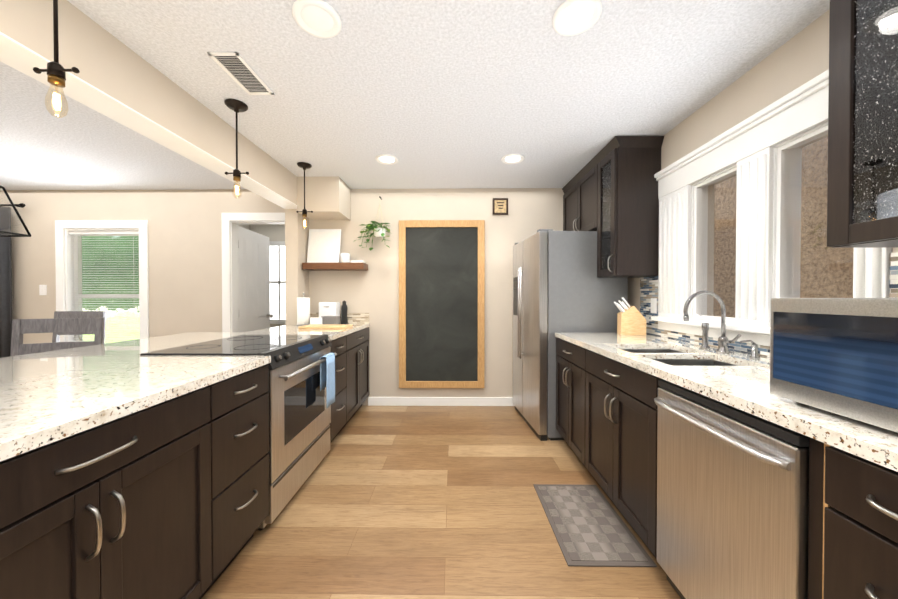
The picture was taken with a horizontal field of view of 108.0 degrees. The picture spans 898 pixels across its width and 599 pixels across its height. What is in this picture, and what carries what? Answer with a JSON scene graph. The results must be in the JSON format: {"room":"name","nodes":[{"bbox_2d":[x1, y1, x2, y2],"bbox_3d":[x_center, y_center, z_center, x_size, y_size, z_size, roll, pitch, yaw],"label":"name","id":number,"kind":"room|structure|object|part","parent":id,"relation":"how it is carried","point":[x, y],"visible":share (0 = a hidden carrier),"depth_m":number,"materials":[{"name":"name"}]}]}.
{"room":"kitchen","nodes":[
{"label":"kitchen","id":0,"kind":"room"},
{"bbox_2d":[239,224,249,229],"bbox_3d":[-3.243,-0.032,4.494,0.120,2.413,1.410,0,1,1],"label":"wall","id":1,"kind":"structure","parent":0,"point":[244,226],"depth_m":5.12,"materials":[{"name":"paint"}]},
{"bbox_2d":[250,224,285,327],"bbox_3d":[-2.100,-0.040,5.262,2.390,2.413,0.120,0,1,1],"label":"wall","id":2,"kind":"structure","parent":0,"point":[274,232],"depth_m":5.20,"materials":[{"name":"paint"}]},
{"bbox_2d":[269,241,285,323],"bbox_3d":[-2.700,-0.267,5.196,0.790,1.310,0.019,0,1,1],"label":"room window","id":3,"kind":"structure","parent":2,"relation":"in","point":[277,283],"depth_m":5.20,"materials":[{"name":"white glass"}]},
{"bbox_2d":[0,188,563,404],"bbox_3d":[-1.917,-0.024,3.713,7.350,2.413,0.120,0,1,1],"label":"wall","id":4,"kind":"structure","parent":0,"point":[185,256],"depth_m":3.65,"materials":[{"name":"paint"}]},
{"bbox_2d":[0,203,25,357],"bbox_3d":[-5.052,0.043,3.628,0.782,2.202,0.122,0,1,1],"label":"curtain","id":5,"kind":"object","parent":4,"relation":"hanging from","point":[5,296],"visible":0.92,"depth_m":3.59,"materials":[{"name":"grey fabric"}]},
{"bbox_2d":[39,285,46,294],"bbox_3d":[-4.573,-0.107,3.676,0.080,0.120,0.011,0,1,1],"label":"switch plate","id":6,"kind":"object","parent":4,"relation":"attached to","point":[42,289],"visible":1,"depth_m":3.67,"materials":[{"name":"white plastic"}]},
{"bbox_2d":[55,220,148,341],"bbox_3d":[-3.892,-0.032,3.721,1.040,1.710,0.150,0,1,1],"label":"window","id":7,"kind":"structure","parent":4,"relation":"in","point":[68,260],"depth_m":3.66,"materials":[{"name":"white wood"}]},
{"bbox_2d":[69,231,139,340],"bbox_3d":[-3.892,-0.032,3.717,0.816,1.486,0.038,0,1,1],"label":"window blinds","id":8,"kind":"object","parent":7,"relation":"attached to","point":[79,233],"visible":0.54,"depth_m":3.71,"materials":[{"name":"white plastic"}]},
{"bbox_3d":[-3.892,-0.033,3.766,0.740,1.410,0.004,0,1,1],"label":"dining room window glass","id":9,"kind":"part","parent":7,"relation":"part of","materials":[{"name":"clear glass"}]},
{"bbox_2d":[221,213,284,331],"bbox_3d":[-2.062,0.108,3.708,0.940,2.150,0.138,0,1,1],"label":"door frame","id":10,"kind":"structure","parent":4,"relation":"attached to","point":[230,286],"depth_m":3.64,"materials":[{"name":"white wood"}]},
{"bbox_2d":[239,226,272,331],"bbox_3d":[-2.504,0.157,4.159,0.176,2.027,0.755,0,1,1],"label":"door leaf","id":11,"kind":"structure","parent":4,"relation":"in","point":[254,283],"depth_m":4.11,"materials":[{"name":"white wood"}]},
{"bbox_2d":[302,263,367,270],"bbox_3d":[-1.224,-0.355,3.541,0.650,0.070,0.198,0,1,1],"label":"floating shelf","id":12,"kind":"object","parent":4,"relation":"attached to","point":[336,266],"visible":0.98,"depth_m":3.44,"materials":[{"name":"brown wood"}]},
{"bbox_2d":[307,229,340,262],"bbox_3d":[-1.369,-0.585,3.583,0.350,0.383,0.083,0,1,1],"label":"sign","id":13,"kind":"object","parent":12,"relation":"on","point":[324,245],"visible":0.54,"depth_m":3.57,"materials":[{"name":"white paper"}]},
{"bbox_2d":[340,253,349,262],"bbox_3d":[-1.129,-0.447,3.550,0.104,0.110,0.104,0,1,1],"label":"candle jar","id":14,"kind":"object","parent":12,"relation":"on","point":[344,257],"visible":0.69,"depth_m":3.51,"materials":[{"name":"white ceramic"}]},
{"bbox_2d":[351,260,364,262],"bbox_3d":[-0.989,-0.412,3.549,0.130,0.040,0.100,0,1,1],"label":"tray","id":15,"kind":"object","parent":12,"relation":"on","point":[357,261],"visible":0.73,"depth_m":3.50,"materials":[{"name":"white ceramic"}]},
{"bbox_2d":[310,313,368,322],"bbox_3d":[-1.224,0.206,3.639,0.671,0.114,0.014,0,1,1],"label":"backsplash","id":16,"kind":"structure","parent":4,"relation":"attached to","point":[357,317],"depth_m":3.63,"materials":[{"name":"tile"}]},
{"bbox_2d":[353,196,389,250],"bbox_3d":[-0.801,-0.829,3.499,0.407,0.580,0.349,0,1,1],"label":"hanging plant","id":17,"kind":"object","parent":4,"relation":"hanging from","point":[381,231],"visible":1,"depth_m":3.49,"materials":[{"name":"green plant"}]},
{"bbox_2d":[368,397,514,405],"bbox_3d":[-2.068,1.136,3.660,7.050,0.095,0.014,0,1,1],"label":"baseboard","id":18,"kind":"structure","parent":4,"relation":"attached to","point":[440,401],"depth_m":3.63,"materials":[{"name":"white wood"}]},
{"bbox_2d":[399,220,484,387],"bbox_3d":[-0.081,0.054,3.613,0.945,1.850,0.036,0,1,1],"label":"chalkboard","id":19,"kind":"object","parent":4,"relation":"attached to","point":[441,303],"visible":0.94,"depth_m":3.61,"materials":[{"name":"stone"}]},
{"bbox_2d":[493,198,507,214],"bbox_3d":[0.567,-1.026,3.602,0.170,0.180,0.022,0,1,1],"label":"picture frame","id":20,"kind":"object","parent":4,"relation":"attached to","point":[500,206],"visible":1,"depth_m":3.60,"materials":[{"name":"brown wood"}]},
{"bbox_2d":[285,209,308,324],"bbox_3d":[-1.629,0.120,3.520,0.130,2.130,0.264,0,1,1],"label":"wall","id":21,"kind":"structure","parent":0,"point":[296,253],"depth_m":3.39,"materials":[{"name":"paint"}]},
{"bbox_2d":[0,0,829,189],"bbox_3d":[-1.942,-1.253,1.562,7.350,0.090,7.550,0,1,1],"label":"ceiling","id":22,"kind":"structure","parent":0,"point":[449,94],"depth_m":1.86,"materials":[{"name":"white paint"}]},
{"bbox_2d":[0,186,30,236],"bbox_3d":[-3.975,-0.886,2.634,0.535,0.666,0.535,0,1,1],"label":"lantern chandelier","id":23,"kind":"object","parent":22,"relation":"hanging from","point":[28,234],"visible":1,"depth_m":2.84,"materials":[{"name":"black metal"}]},
{"bbox_2d":[33,0,79,117],"bbox_3d":[-1.332,-0.911,1.106,0.151,0.584,0.124,0,1,1],"label":"pendant light","id":24,"kind":"object","parent":22,"relation":"hanging from","point":[55,70],"visible":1,"depth_m":1.10,"materials":[{"name":"black metal"}]},
{"bbox_2d":[0,0,296,208],"bbox_3d":[-1.636,-1.054,0.712,0.181,0.291,5.854,0,1,1],"label":"ceiling beam","id":25,"kind":"structure","parent":22,"relation":"attached to","point":[117,80],"depth_m":1.58,"materials":[{"name":"paint"}]},
{"bbox_2d":[224,98,248,198],"bbox_3d":[-1.321,-0.921,2.033,0.151,0.584,0.124,0,1,1],"label":"pendant light","id":26,"kind":"object","parent":22,"relation":"hanging from","point":[236,106],"visible":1,"depth_m":2.03,"materials":[{"name":"black metal"}]},
{"bbox_2d":[207,52,273,94],"bbox_3d":[-1.104,-1.205,1.758,0.150,0.009,0.330,0,1,1],"label":"ceiling vent","id":27,"kind":"object","parent":22,"relation":"in","point":[238,70],"visible":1,"depth_m":1.74,"materials":[{"name":"white metal"}]},
{"bbox_2d":[296,162,312,227],"bbox_3d":[-1.311,-0.930,2.963,0.151,0.584,0.124,0,1,1],"label":"pendant light","id":28,"kind":"object","parent":22,"relation":"hanging from","point":[304,166],"visible":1,"depth_m":2.96,"materials":[{"name":"black metal"}]},
{"bbox_2d":[292,0,341,37],"bbox_3d":[-0.563,-1.198,1.400,0.198,0.016,0.198,0,1,1],"label":"recessed light","id":29,"kind":"object","parent":22,"relation":"in","point":[319,18],"visible":0.98,"depth_m":1.39,"materials":[{"name":"white plastic"}]},
{"bbox_2d":[297,177,350,219],"bbox_3d":[-1.305,-1.053,3.447,0.420,0.348,0.378,0,1,1],"label":"soffit","id":30,"kind":"structure","parent":22,"relation":"attached to","point":[327,198],"depth_m":3.26,"materials":[{"name":"paint"}]},
{"bbox_2d":[376,154,398,164],"bbox_3d":[-0.537,-1.214,2.837,0.198,0.014,0.198,0,1,1],"label":"recessed light","id":31,"kind":"object","parent":22,"relation":"in","point":[387,159],"visible":0.98,"depth_m":2.83,"materials":[{"name":"white plastic"}]},
{"bbox_2d":[501,153,524,163],"bbox_3d":[0.552,-1.214,2.825,0.198,0.014,0.198,0,1,1],"label":"recessed light","id":32,"kind":"object","parent":22,"relation":"in","point":[514,158],"visible":0.98,"depth_m":2.81,"materials":[{"name":"white plastic"}]},
{"bbox_2d":[552,0,601,35],"bbox_3d":[0.541,-1.199,1.387,0.198,0.014,0.198,0,1,1],"label":"recessed light","id":33,"kind":"object","parent":22,"relation":"in","point":[573,17],"visible":1,"depth_m":1.38,"materials":[{"name":"white plastic"}]},
{"bbox_2d":[201,405,680,598],"bbox_3d":[-1.942,1.235,1.587,7.350,0.060,7.550,0,1,1],"label":"floor","id":34,"kind":"structure","parent":0,"point":[414,502],"depth_m":1.75,"materials":[{"name":"laminate"}]},
{"bbox_2d":[10,318,104,356],"bbox_3d":[-2.718,0.669,2.154,0.466,1.060,0.490,0,1,-21],"label":"chair","id":35,"kind":"object","parent":34,"relation":"on","point":[20,327],"visible":0.17,"depth_m":2.34,"materials":[{"name":"grey wood"}]},
{"bbox_2d":[52,311,106,343],"bbox_3d":[-3.900,0.657,3.269,0.466,1.060,0.490,0,1,-6],"label":"chair","id":36,"kind":"object","parent":34,"relation":"on","point":[76,314],"visible":0.04,"depth_m":3.48,"materials":[{"name":"grey wood"}]},
{"bbox_2d":[0,383,219,598],"bbox_3d":[-1.229,0.772,0.866,0.621,0.880,0.795,0,1,1],"label":"base cabinet","id":37,"kind":"object","parent":34,"relation":"on","point":[168,499],"depth_m":0.91,"materials":[{"name":"brown wood"}]},
{"bbox_2d":[140,334,336,530],"bbox_3d":[-1.203,0.734,2.074,0.733,0.931,0.822,0,1,1],"label":"range","id":38,"kind":"object","parent":34,"relation":"on","point":[299,428],"visible":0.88,"depth_m":1.91,"materials":[{"name":"silver metal"}]},
{"bbox_2d":[320,353,334,408],"bbox_3d":[-0.847,0.559,2.281,0.052,0.352,0.155,0,1,1],"label":"hanging towel","id":39,"kind":"object","parent":38,"relation":"hanging from","point":[327,373],"visible":0.98,"depth_m":2.26,"materials":[{"name":"blue fabric"}]},
{"bbox_2d":[216,365,269,575],"bbox_3d":[-1.223,0.766,1.432,0.621,0.880,0.456,0,1,1],"label":"base cabinet","id":40,"kind":"object","parent":34,"relation":"on","point":[244,402],"depth_m":1.44,"materials":[{"name":"brown wood"}]},
{"bbox_2d":[330,333,351,442],"bbox_3d":[-1.208,0.753,2.703,0.621,0.880,0.429,0,1,1],"label":"base cabinet","id":41,"kind":"object","parent":34,"relation":"on","point":[341,409],"depth_m":2.75,"materials":[{"name":"brown wood"}]},
{"bbox_2d":[352,327,369,416],"bbox_3d":[-1.202,0.747,3.254,0.621,0.880,0.791,0,1,1],"label":"base cabinet","id":42,"kind":"object","parent":34,"relation":"on","point":[360,342],"depth_m":3.27,"materials":[{"name":"brown wood"}]},
{"bbox_2d":[0,323,369,460],"bbox_3d":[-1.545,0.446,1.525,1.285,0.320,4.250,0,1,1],"label":"countertop","id":43,"kind":"structure","parent":42,"relation":"on","point":[47,397],"depth_m":1.18,"materials":[{"name":"white stone"}]},
{"bbox_2d":[296,292,309,325],"bbox_3d":[-1.467,0.098,3.296,0.140,0.337,0.140,0,1,1],"label":"paper towel roll","id":44,"kind":"object","parent":43,"relation":"on","point":[303,311],"visible":0.94,"depth_m":3.25,"materials":[{"name":"white paper"}]},
{"bbox_2d":[310,318,321,323],"bbox_3d":[-1.327,0.224,3.264,0.110,0.085,0.042,0,1,1],"label":"label holder","id":45,"kind":"object","parent":43,"relation":"on","point":[315,320],"visible":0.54,"depth_m":3.24,"materials":[{"name":"white plastic"}]},
{"bbox_2d":[298,324,352,328],"bbox_3d":[-1.164,0.257,3.101,0.430,0.022,0.235,0,1,1],"label":"cutting board","id":46,"kind":"object","parent":43,"relation":"on","point":[327,326],"visible":1,"depth_m":2.99,"materials":[{"name":"brown wood"}]},
{"bbox_2d":[319,302,339,317],"bbox_3d":[-1.287,0.146,3.510,0.185,0.235,0.167,0,1,1],"label":"bread box","id":47,"kind":"object","parent":43,"relation":"on","point":[329,308],"visible":0.58,"depth_m":3.44,"materials":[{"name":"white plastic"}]},
{"bbox_2d":[321,316,339,323],"bbox_3d":[-1.214,0.218,3.349,0.165,0.095,0.110,0,1,1],"label":"basket","id":48,"kind":"object","parent":43,"relation":"on","point":[330,319],"visible":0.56,"depth_m":3.29,"materials":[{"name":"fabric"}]},
{"bbox_2d":[341,300,347,323],"bbox_3d":[-1.139,0.136,3.552,0.072,0.255,0.072,0,1,1],"label":"pepper mill","id":49,"kind":"object","parent":43,"relation":"on","point":[344,319],"visible":1,"depth_m":3.53,"materials":[{"name":"black plastic"}]},
{"bbox_2d":[513,229,627,440],"bbox_3d":[1.089,0.294,3.171,0.817,1.788,0.820,0,1,-4],"label":"fridge","id":50,"kind":"object","parent":34,"relation":"on","point":[559,285],"visible":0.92,"depth_m":2.76,"materials":[{"name":"silver metal"}]},
{"bbox_2d":[533,484,656,566],"bbox_3d":[0.741,1.198,1.789,0.400,0.008,0.635,0,1,1],"label":"rug","id":51,"kind":"object","parent":34,"relation":"on","point":[590,528],"visible":1,"depth_m":1.70,"materials":[{"name":"grey fabric"}]},
{"bbox_2d":[556,338,663,493],"bbox_3d":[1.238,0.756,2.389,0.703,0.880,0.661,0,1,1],"label":"base cabinet","id":52,"kind":"object","parent":34,"relation":"on","point":[606,417],"depth_m":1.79,"materials":[{"name":"brown wood"}]},
{"bbox_2d":[555,332,897,471],"bbox_3d":[1.219,0.408,1.042,0.713,0.236,3.349,0,1,1],"label":"countertop","id":53,"kind":"structure","parent":52,"relation":"on","point":[738,380],"depth_m":1.16,"materials":[{"name":"white stone"}]},
{"bbox_2d":[614,297,645,334],"bbox_3d":[1.417,0.128,2.567,0.207,0.292,0.110,0,1,13],"label":"knife block","id":54,"kind":"object","parent":53,"relation":"on","point":[631,320],"visible":1,"depth_m":2.52,"materials":[{"name":"brown wood"}]},
{"bbox_2d":[683,291,759,358],"bbox_3d":[1.370,0.118,1.720,0.240,0.329,0.342,0,1,1],"label":"faucet","id":55,"kind":"object","parent":53,"relation":"on","point":[723,341],"visible":1,"depth_m":1.73,"materials":[{"name":"grey metal"}]},
{"bbox_2d":[770,298,897,432],"bbox_3d":[1.145,0.145,0.696,0.398,0.295,0.540,0,1,1],"label":"microwave","id":56,"kind":"object","parent":53,"relation":"on","point":[839,356],"visible":1,"depth_m":0.79,"materials":[{"name":"silver metal"}]},
{"bbox_2d":[654,380,809,598],"bbox_3d":[1.186,0.774,1.091,0.724,0.872,0.562,0,1,1],"label":"dishwasher","id":57,"kind":"object","parent":34,"relation":"on","point":[732,502],"visible":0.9,"depth_m":1.01,"materials":[{"name":"silver metal"}]},
{"bbox_2d":[808,438,897,598],"bbox_3d":[1.218,0.774,0.627,0.703,0.880,0.360,0,1,1],"label":"base cabinet","id":58,"kind":"object","parent":34,"relation":"on","point":[853,528],"depth_m":0.71,"materials":[{"name":"brown wood"}]},
{"bbox_2d":[628,9,897,321],"bbox_3d":[1.648,0.008,0.686,0.150,2.413,5.854,0,1,1],"label":"wall","id":59,"kind":"structure","parent":0,"point":[799,59],"depth_m":1.69,"materials":[{"name":"paint"}]},
{"bbox_2d":[562,136,663,277],"bbox_3d":[1.407,-0.700,3.012,0.382,1.029,1.185,0,1,1],"label":"upper cabinet","id":60,"kind":"object","parent":59,"relation":"attached to","point":[610,191],"visible":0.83,"depth_m":2.46,"materials":[{"name":"brown wood"}]},
{"bbox_2d":[640,252,897,356],"bbox_3d":[1.566,0.063,1.035,0.018,0.453,3.349,0,1,1],"label":"backsplash","id":61,"kind":"structure","parent":59,"relation":"attached to","point":[648,297],"depth_m":2.28,"materials":[{"name":"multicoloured tile"}]},
{"bbox_2d":[651,69,891,346],"bbox_3d":[1.599,-0.352,1.795,0.175,1.160,1.318,0,1,1],"label":"window","id":62,"kind":"structure","parent":59,"relation":"in","point":[750,151],"depth_m":1.69,"materials":[{"name":"white wood"}]},
{"bbox_3d":[1.612,-0.306,1.701,0.004,0.832,0.842,0,1,1],"label":"kitchen window glass","id":63,"kind":"part","parent":62,"relation":"part of","materials":[{"name":"clear glass"}]},
{"bbox_2d":[827,0,897,247],"bbox_3d":[1.377,-0.676,0.602,0.388,1.029,0.935,0,1,1],"label":"upper cabinet","id":64,"kind":"object","parent":59,"relation":"attached to","point":[863,116],"visible":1,"depth_m":0.97,"materials":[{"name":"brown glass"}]},
{"bbox_2d":[876,189,897,219],"bbox_3d":[1.361,-0.246,0.889,0.240,0.124,0.240,0,1,1],"label":"plates","id":65,"kind":"object","parent":64,"relation":"in","point":[887,207],"depth_m":0.93,"materials":[{"name":"white ceramic"}]},
{"label":"outside","id":66,"kind":"structure","parent":0,"visible":0},
{"bbox_2d":[713,137,853,317],"bbox_3d":[2.488,-0.549,1.944,0.100,4.500,6.000,0,1,1],"label":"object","id":67,"kind":"structure","parent":66,"point":[830,271],"depth_m":2.21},
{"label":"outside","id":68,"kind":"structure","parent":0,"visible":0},
{"bbox_2d":[82,236,139,343],"bbox_3d":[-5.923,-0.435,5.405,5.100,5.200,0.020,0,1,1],"label":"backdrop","id":69,"kind":"structure","parent":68,"point":[93,255],"depth_m":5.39,"materials":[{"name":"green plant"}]}
]}

